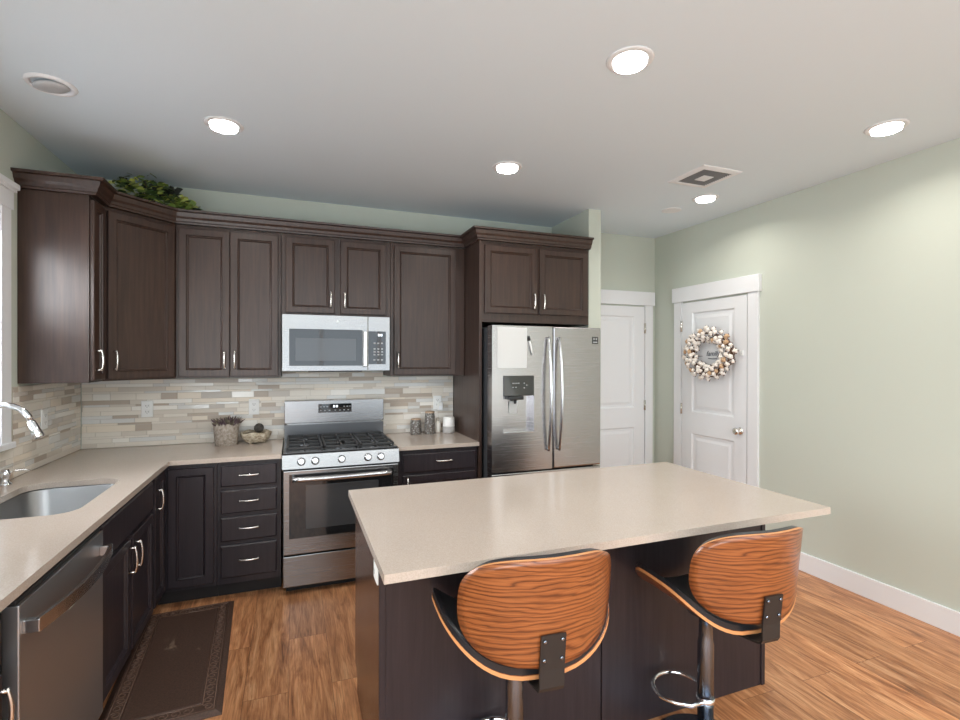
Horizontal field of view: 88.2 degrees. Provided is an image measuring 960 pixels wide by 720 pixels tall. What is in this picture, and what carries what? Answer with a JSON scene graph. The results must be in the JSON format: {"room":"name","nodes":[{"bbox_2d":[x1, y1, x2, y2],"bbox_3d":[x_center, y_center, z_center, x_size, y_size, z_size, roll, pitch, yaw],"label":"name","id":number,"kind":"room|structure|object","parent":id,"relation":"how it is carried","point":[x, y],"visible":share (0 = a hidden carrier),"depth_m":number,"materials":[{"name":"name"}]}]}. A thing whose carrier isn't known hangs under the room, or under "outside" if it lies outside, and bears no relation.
{"room":"kitchen","nodes":[
{"label":"kitchen","id":0,"kind":"room"},
{"bbox_2d":[0,109,77,441],"bbox_3d":[-1.451,0.147,-0.182,0.150,2.749,7.500,0,0,-21],"label":"wall","id":1,"kind":"structure","parent":0,"point":[19,148],"depth_m":2.57,"materials":[{"name":"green paint"}]},
{"bbox_2d":[0,173,19,451],"bbox_3d":[-2.189,-0.223,1.889,0.153,1.335,1.330,0,0,-21],"label":"window","id":2,"kind":"structure","parent":1,"relation":"in","point":[8,187],"depth_m":2.44,"materials":[{"name":"white"}]},
{"bbox_2d":[0,383,80,481],"bbox_3d":[-2.170,0.374,1.946,0.008,0.468,2.989,0,0,-21],"label":"tile backsplash","id":3,"kind":"structure","parent":1,"relation":"attached to","point":[62,437],"depth_m":2.86,"materials":[{"name":"beige tile"}]},
{"bbox_2d":[41,408,47,429],"bbox_3d":[-2.502,0.339,2.848,0.008,0.116,0.072,0,0,-21],"label":"wall outlet","id":4,"kind":"object","parent":3,"relation":"attached to","point":[44,412],"visible":0.98,"depth_m":2.84,"materials":[{"name":"white plastic"}]},
{"bbox_2d":[10,167,117,383],"bbox_3d":[-2.256,-0.429,2.720,0.394,1.106,0.270,0,0,-21],"label":"upper cabinet","id":5,"kind":"object","parent":1,"relation":"attached to","point":[61,226],"visible":0.98,"depth_m":2.65,"materials":[{"name":"brown wood"}]},
{"bbox_2d":[213,423,239,445],"bbox_3d":[-1.814,0.528,3.544,0.172,0.155,0.172,0,0,-21],"label":"pot","id":6,"kind":"object","parent":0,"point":[225,434],"depth_m":3.48,"materials":[{"name":"stone"}]},
{"bbox_2d":[80,179,654,462],"bbox_3d":[-0.491,0.137,4.269,5.090,2.749,0.150,0,0,-21],"label":"wall","id":7,"kind":"structure","parent":0,"point":[627,262],"depth_m":4.16,"materials":[{"name":"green paint"}]},
{"bbox_2d":[102,191,177,380],"bbox_3d":[-2.286,-0.430,3.162,0.646,1.106,0.646,0,0,-21],"label":"upper cabinet","id":8,"kind":"object","parent":7,"relation":"attached to","point":[140,234],"visible":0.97,"depth_m":3.06,"materials":[{"name":"brown wood"}]},
{"bbox_2d":[109,173,202,210],"bbox_3d":[-2.059,-1.034,3.186,0.490,0.270,0.426,0,0,-21],"label":"ivy","id":9,"kind":"object","parent":8,"relation":"on","point":[159,191],"visible":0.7,"depth_m":3.15,"materials":[{"name":"green plant"}]},
{"bbox_2d":[175,208,281,378],"bbox_3d":[-1.754,-0.430,3.498,0.654,1.106,0.392,0,0,-21],"label":"upper cabinet","id":10,"kind":"object","parent":7,"relation":"attached to","point":[229,316],"visible":0.98,"depth_m":3.37,"materials":[{"name":"brown wood"}]},
{"bbox_2d":[82,371,452,448],"bbox_3d":[-1.465,0.348,3.817,2.630,0.512,0.008,0,0,-21],"label":"tile backsplash","id":11,"kind":"structure","parent":7,"relation":"attached to","point":[183,409],"depth_m":3.65,"materials":[{"name":"beige tile"}]},
{"bbox_2d":[141,401,152,416],"bbox_3d":[-2.337,0.344,3.479,0.072,0.116,0.008,0,0,-21],"label":"wall outlet","id":12,"kind":"object","parent":11,"relation":"attached to","point":[146,406],"visible":1,"depth_m":3.48,"materials":[{"name":"white plastic"}]},
{"bbox_2d":[249,399,258,414],"bbox_3d":[-1.697,0.352,3.720,0.072,0.116,0.008,0,0,-21],"label":"wall outlet","id":13,"kind":"object","parent":11,"relation":"attached to","point":[253,403],"visible":1,"depth_m":3.72,"materials":[{"name":"white plastic"}]},
{"bbox_2d":[433,395,440,408],"bbox_3d":[-0.363,0.361,4.224,0.072,0.116,0.008,0,0,-21],"label":"wall outlet","id":14,"kind":"object","parent":11,"relation":"attached to","point":[436,399],"visible":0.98,"depth_m":4.22,"materials":[{"name":"white plastic"}]},
{"bbox_2d":[437,402,442,409],"bbox_3d":[-0.338,0.392,4.208,0.045,0.070,0.034,0,0,-21],"label":"night light","id":15,"kind":"object","parent":14,"relation":"attached to","point":[439,404],"visible":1,"depth_m":4.20,"materials":[{"name":"white plastic"}]},
{"bbox_2d":[281,218,391,316],"bbox_3d":[-1.087,-0.654,3.749,0.772,0.656,0.392,0,0,-21],"label":"upper cabinet","id":16,"kind":"object","parent":7,"relation":"attached to","point":[322,275],"visible":0.97,"depth_m":3.61,"materials":[{"name":"brown wood"}]},
{"bbox_2d":[282,314,389,371],"bbox_3d":[-1.082,-0.117,3.732,0.754,0.407,0.429,0,0,-21],"label":"microwave","id":17,"kind":"object","parent":16,"relation":"attached to","point":[310,343],"visible":1,"depth_m":3.55,"materials":[{"name":"grey metal"}]},
{"bbox_2d":[383,229,465,375],"bbox_3d":[-0.436,-0.429,3.996,0.620,1.106,0.392,0,0,-21],"label":"upper cabinet","id":18,"kind":"object","parent":7,"relation":"attached to","point":[427,282],"visible":0.94,"depth_m":3.87,"materials":[{"name":"brown wood"}]},
{"bbox_2d":[600,289,654,467],"bbox_3d":[1.315,0.416,4.827,0.975,2.195,0.082,0,0,-21],"label":"door","id":19,"kind":"structure","parent":7,"relation":"in","point":[626,396],"depth_m":4.91,"materials":[{"name":"white wood"}]},
{"bbox_2d":[0,0,959,238],"bbox_3d":[0.862,-1.275,0.686,5.090,0.100,7.800,0,0,-21],"label":"ceiling","id":20,"kind":"structure","parent":0,"point":[397,105],"depth_m":2.33,"materials":[{"name":"white paint"}]},
{"bbox_2d":[22,72,78,96],"bbox_3d":[-1.923,-1.224,2.222,0.192,0.038,0.192,0,0,-21],"label":"ceiling speaker","id":21,"kind":"object","parent":20,"relation":"attached to","point":[57,87],"visible":1,"depth_m":2.19,"materials":[{"name":"white plastic"}]},
{"bbox_2d":[203,116,243,133],"bbox_3d":[-1.344,-1.232,2.600,0.192,0.006,0.192,0,0,-21],"label":"recessed light","id":22,"kind":"object","parent":20,"relation":"in","point":[218,123],"visible":1,"depth_m":2.59,"materials":[{"name":"white plastic"}]},
{"bbox_2d":[492,161,521,172],"bbox_3d":[0.174,-1.230,3.163,0.192,0.006,0.192,0,0,-21],"label":"recessed light","id":23,"kind":"object","parent":20,"relation":"in","point":[503,166],"visible":1,"depth_m":3.15,"materials":[{"name":"white"}]},
{"bbox_2d":[606,45,654,73],"bbox_3d":[0.615,-1.226,2.030,0.192,0.006,0.192,0,0,-21],"label":"recessed light","id":24,"kind":"object","parent":20,"relation":"in","point":[629,59],"visible":1,"depth_m":2.02,"materials":[{"name":"white"}]},
{"bbox_2d":[661,207,681,212],"bbox_3d":[1.576,-1.230,4.077,0.156,0.006,0.156,0,0,-21],"label":"sprinkler cover","id":25,"kind":"object","parent":20,"relation":"attached to","point":[672,209],"visible":1,"depth_m":4.07,"materials":[{"name":"white plastic"}]},
{"bbox_2d":[668,164,742,187],"bbox_3d":[1.505,-1.224,3.329,0.330,0.014,0.330,0,0,-21],"label":"ceiling vent","id":26,"kind":"object","parent":20,"relation":"in","point":[703,176],"visible":1,"depth_m":3.30,"materials":[{"name":"white metal"}]},
{"bbox_2d":[678,169,730,185],"bbox_3d":[1.505,-1.226,3.329,0.236,0.006,0.236,0,0,-21],"label":"grille","id":27,"kind":"object","parent":26,"relation":"attached to","point":[702,177],"depth_m":3.32,"materials":[{"name":"grey metal"}]},
{"bbox_2d":[692,194,719,201],"bbox_3d":[1.714,-1.229,3.766,0.192,0.006,0.192,0,0,-21],"label":"recessed light","id":28,"kind":"object","parent":20,"relation":"in","point":[705,197],"visible":1,"depth_m":3.76,"materials":[{"name":"white"}]},
{"bbox_2d":[864,118,910,135],"bbox_3d":[2.144,-1.225,2.613,0.192,0.006,0.192,0,0,-21],"label":"recessed light","id":29,"kind":"object","parent":20,"relation":"in","point":[893,125],"visible":1,"depth_m":2.61,"materials":[{"name":"white"}]},
{"bbox_2d":[98,564,959,719],"bbox_3d":[0.857,1.574,0.694,5.090,0.100,7.800,0,0,-21],"label":"floor","id":30,"kind":"structure","parent":0,"point":[840,653],"depth_m":2.50,"materials":[{"name":"brown wood"}]},
{"bbox_2d":[0,620,14,719],"bbox_3d":[-1.440,1.081,0.947,0.666,0.876,0.600,0,0,-21],"label":"base cabinet","id":31,"kind":"object","parent":30,"relation":"on","point":[7,691],"visible":1,"depth_m":1.29,"materials":[{"name":"black wood"}]},
{"bbox_2d":[0,527,112,719],"bbox_3d":[-1.641,1.089,1.577,0.680,0.855,0.656,0,0,-21],"label":"dishwasher","id":32,"kind":"object","parent":30,"relation":"on","point":[51,665],"visible":0.85,"depth_m":1.60,"materials":[{"name":"silver metal"}]},
{"bbox_2d":[99,482,152,701],"bbox_3d":[-1.937,1.076,2.264,0.666,0.876,0.822,0,0,-21],"label":"base cabinet","id":33,"kind":"object","parent":30,"relation":"on","point":[128,576],"visible":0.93,"depth_m":2.29,"materials":[{"name":"black wood"}]},
{"bbox_2d":[99,601,233,719],"bbox_3d":[-1.536,1.505,2.516,0.470,0.017,1.080,0,0,-24],"label":"kitchen mat","id":34,"kind":"object","parent":30,"relation":"on","point":[176,669],"visible":1,"depth_m":2.40,"materials":[{"name":"brown"}]},
{"bbox_2d":[151,463,218,609],"bbox_3d":[-2.129,1.073,3.102,0.900,0.876,0.878,0,0,-21],"label":"base cabinet","id":35,"kind":"object","parent":30,"relation":"on","point":[184,510],"visible":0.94,"depth_m":3.04,"materials":[{"name":"black wood"}]},
{"bbox_2d":[0,439,282,611],"bbox_3d":[-1.575,0.624,2.167,1.279,0.028,3.020,0,0,-21],"label":"countertop","id":36,"kind":"structure","parent":35,"relation":"on","point":[30,547],"depth_m":2.40,"materials":[{"name":"stone"}]},
{"bbox_2d":[0,469,30,485],"bbox_3d":[-2.288,0.570,2.438,0.051,0.075,0.120,0,0,42],"label":"soap dispenser","id":37,"kind":"object","parent":36,"relation":"on","point":[5,474],"visible":1,"depth_m":2.40,"materials":[{"name":"silver metal"}]},
{"bbox_2d":[0,402,44,439],"bbox_3d":[-2.051,0.397,2.118,0.274,0.424,0.140,0,0,-21],"label":"faucet","id":38,"kind":"object","parent":36,"relation":"on","point":[36,432],"visible":1,"depth_m":2.18,"materials":[{"name":"silver metal"}]},
{"bbox_2d":[0,484,113,519],"bbox_3d":[-1.917,0.736,2.204,0.445,0.196,0.690,0,0,-21],"label":"sink","id":39,"kind":"object","parent":36,"relation":"in","point":[58,500],"visible":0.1,"depth_m":2.46,"materials":[{"name":"silver metal"}]},
{"bbox_2d":[211,416,244,445],"bbox_3d":[-1.807,0.504,3.551,0.225,0.204,0.241,0,0,-21],"label":"lavender","id":40,"kind":"object","parent":36,"relation":"on","point":[226,432],"visible":1,"depth_m":3.48,"materials":[{"name":"stone"}]},
{"bbox_2d":[240,429,271,443],"bbox_3d":[-1.634,0.561,3.616,0.215,0.090,0.182,0,0,-21],"label":"bowl","id":41,"kind":"object","parent":36,"relation":"on","point":[249,436],"visible":0.94,"depth_m":3.57,"materials":[{"name":"beige stone"}]},
{"bbox_2d":[254,423,263,432],"bbox_3d":[-1.617,0.497,3.626,0.068,0.068,0.068,0,0,-21],"label":"ball","id":42,"kind":"object","parent":41,"relation":"on","point":[259,427],"visible":1,"depth_m":3.60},
{"bbox_2d":[217,450,282,595],"bbox_3d":[-1.569,1.074,3.427,0.372,0.876,0.666,0,0,-21],"label":"base cabinet","id":43,"kind":"object","parent":30,"relation":"on","point":[249,493],"visible":0.98,"depth_m":3.16,"materials":[{"name":"black wood"}]},
{"bbox_2d":[282,398,398,590],"bbox_3d":[-1.016,0.912,3.571,0.751,1.200,0.752,0,0,-21],"label":"gas range","id":44,"kind":"object","parent":30,"relation":"on","point":[333,447],"visible":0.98,"depth_m":3.29,"materials":[{"name":"grey metal"}]},
{"bbox_2d":[283,435,396,453],"bbox_3d":[-1.025,0.605,3.596,0.743,0.014,0.585,0,0,-21],"label":"cooktop","id":45,"kind":"object","parent":44,"relation":"in","point":[374,446],"depth_m":3.43,"materials":[{"name":"black metal"}]},
{"bbox_2d":[397,446,476,485],"bbox_3d":[-0.399,1.075,3.869,0.598,0.876,0.666,0,0,-21],"label":"base cabinet","id":46,"kind":"object","parent":30,"relation":"on","point":[422,466],"visible":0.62,"depth_m":3.59,"materials":[{"name":"black wood"}]},
{"bbox_2d":[385,431,478,450],"bbox_3d":[-0.403,0.621,3.875,0.603,0.028,0.652,0,0,-21],"label":"countertop","id":47,"kind":"structure","parent":46,"relation":"on","point":[404,441],"depth_m":3.74,"materials":[{"name":"stone"}]},
{"bbox_2d":[410,418,421,434],"bbox_3d":[-0.525,0.543,4.059,0.092,0.128,0.092,0,0,-21],"label":"canister","id":48,"kind":"object","parent":47,"relation":"on","point":[415,424],"visible":1,"depth_m":4.02,"materials":[{"name":"glass"}]},
{"bbox_2d":[425,411,434,433],"bbox_3d":[-0.413,0.514,4.080,0.086,0.186,0.086,0,0,-21],"label":"canister","id":49,"kind":"object","parent":47,"relation":"on","point":[429,415],"visible":1,"depth_m":4.04,"materials":[{"name":"glass"}]},
{"bbox_2d":[435,418,440,432],"bbox_3d":[-0.355,0.546,4.167,0.048,0.122,0.048,0,0,-21],"label":"bottle","id":50,"kind":"object","parent":47,"relation":"on","point":[437,423],"visible":0.98,"depth_m":4.15,"materials":[{"name":"white ceramic"}]},
{"bbox_2d":[443,416,454,433],"bbox_3d":[-0.261,0.539,4.138,0.102,0.135,0.102,0,0,-21],"label":"smart speaker","id":51,"kind":"object","parent":47,"relation":"on","point":[448,421],"visible":1,"depth_m":4.10},
{"bbox_2d":[432,548,610,719],"bbox_3d":[0.131,1.026,1.582,0.556,0.989,0.533,0,0,-16],"label":"bar stool","id":52,"kind":"object","parent":30,"relation":"on","point":[534,620],"visible":1,"depth_m":1.35,"materials":[{"name":"brown wood"}]},
{"bbox_2d":[433,588,607,675],"bbox_3d":[0.125,0.818,1.604,0.539,0.160,0.404,0,0,-16],"label":"seat cushion","id":53,"kind":"object","parent":52,"relation":"on","point":[475,640],"depth_m":1.40,"materials":[{"name":"brown wood"}]},
{"bbox_2d":[477,548,601,566],"bbox_3d":[0.182,0.685,1.408,0.459,0.307,0.138,0,0,-16],"label":"cushion","id":54,"kind":"object","parent":52,"relation":"on","point":[588,557],"depth_m":1.34,"materials":[{"name":"black leather"}]},
{"bbox_2d":[453,225,593,478],"bbox_3d":[0.309,0.266,4.114,1.022,2.494,0.702,0,0,-21],"label":"tall cabinet","id":55,"kind":"object","parent":30,"relation":"on","point":[506,283],"visible":0.88,"depth_m":3.84,"materials":[{"name":"brown wood"}]},
{"bbox_2d":[482,325,600,477],"bbox_3d":[0.393,0.631,4.037,0.918,1.765,0.850,0,0,-21],"label":"refrigerator","id":56,"kind":"object","parent":30,"relation":"on","point":[543,416],"visible":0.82,"depth_m":3.70,"materials":[{"name":"grey metal"}]},
{"bbox_2d":[497,327,526,367],"bbox_3d":[0.235,-0.089,3.604,0.236,0.297,0.004,0,0,-21],"label":"whiteboard","id":57,"kind":"object","parent":56,"relation":"attached to","point":[511,341],"visible":1,"depth_m":3.60,"materials":[{"name":"white paper"}]},
{"bbox_2d":[527,336,532,354],"bbox_3d":[0.370,-0.107,3.646,0.047,0.141,0.018,0,0,-21],"label":"marker","id":58,"kind":"object","parent":56,"relation":"attached to","point":[529,339],"visible":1,"depth_m":3.64,"materials":[{"name":"white plastic"}]},
{"bbox_2d":[355,514,764,719],"bbox_3d":[0.366,1.081,2.349,1.796,0.874,0.739,0,0,-21],"label":"kitchen island","id":59,"kind":"object","parent":30,"relation":"on","point":[409,667],"visible":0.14,"depth_m":2.02,"materials":[{"name":"black wood"}]},
{"bbox_2d":[374,561,377,584],"bbox_3d":[-0.364,0.714,1.729,0.008,0.116,0.072,0,0,-21],"label":"wall outlet","id":60,"kind":"object","parent":59,"relation":"attached to","point":[375,566],"visible":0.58,"depth_m":1.71,"materials":[{"name":"white plastic"}]},
{"bbox_2d":[348,462,830,584],"bbox_3d":[0.425,0.630,2.207,1.866,0.028,0.978,0,0,-21],"label":"island countertop","id":61,"kind":"structure","parent":59,"relation":"on","point":[425,530],"depth_m":1.99,"materials":[{"name":"stone"}]},
{"bbox_2d":[636,526,802,719],"bbox_3d":[0.898,1.043,1.869,0.556,0.956,0.525,0,0,-18],"label":"bar stool","id":62,"kind":"object","parent":30,"relation":"on","point":[742,584],"visible":1,"depth_m":1.65,"materials":[{"name":"brown wood"}]},
{"bbox_2d":[637,563,761,630],"bbox_3d":[0.890,0.852,1.895,0.539,0.160,0.404,0,0,-18],"label":"seat cushion","id":63,"kind":"object","parent":62,"relation":"on","point":[708,603],"depth_m":1.68,"materials":[{"name":"black leather"}]},
{"bbox_2d":[699,526,796,546],"bbox_3d":[0.953,0.719,1.700,0.459,0.307,0.138,0,0,-18],"label":"cushion","id":64,"kind":"object","parent":62,"relation":"on","point":[785,536],"depth_m":1.62,"materials":[{"name":"black leather"}]},
{"bbox_2d":[552,209,600,465],"bbox_3d":[0.831,0.139,4.357,0.117,2.749,0.618,0,0,-21],"label":"wall","id":65,"kind":"structure","parent":0,"point":[587,223],"depth_m":4.07,"materials":[{"name":"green paint"}]},
{"bbox_2d":[654,138,959,611],"bbox_3d":[3.170,0.151,1.562,0.150,2.749,7.500,0,0,-21],"label":"wall","id":66,"kind":"structure","parent":0,"point":[859,375],"depth_m":3.22,"materials":[{"name":"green paint"}]},
{"bbox_2d":[672,274,761,486],"bbox_3d":[2.004,0.418,4.323,0.082,2.195,0.953,0,0,-21],"label":"door","id":67,"kind":"structure","parent":66,"relation":"in","point":[716,421],"depth_m":4.25,"materials":[{"name":"white"}]},
{"bbox_2d":[682,325,742,380],"bbox_3d":[1.973,-0.056,4.282,0.120,0.495,0.601,0,0,-22],"label":"wreath","id":68,"kind":"object","parent":67,"relation":"hanging from","point":[716,338],"visible":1,"depth_m":4.25,"materials":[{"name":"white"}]},
{"bbox_2d":[799,552,959,636],"bbox_3d":[3.306,1.462,0.965,0.016,0.132,6.278,0,0,-21],"label":"baseboard","id":69,"kind":"structure","parent":66,"relation":"attached to","point":[942,617],"depth_m":3.06,"materials":[{"name":"white"}]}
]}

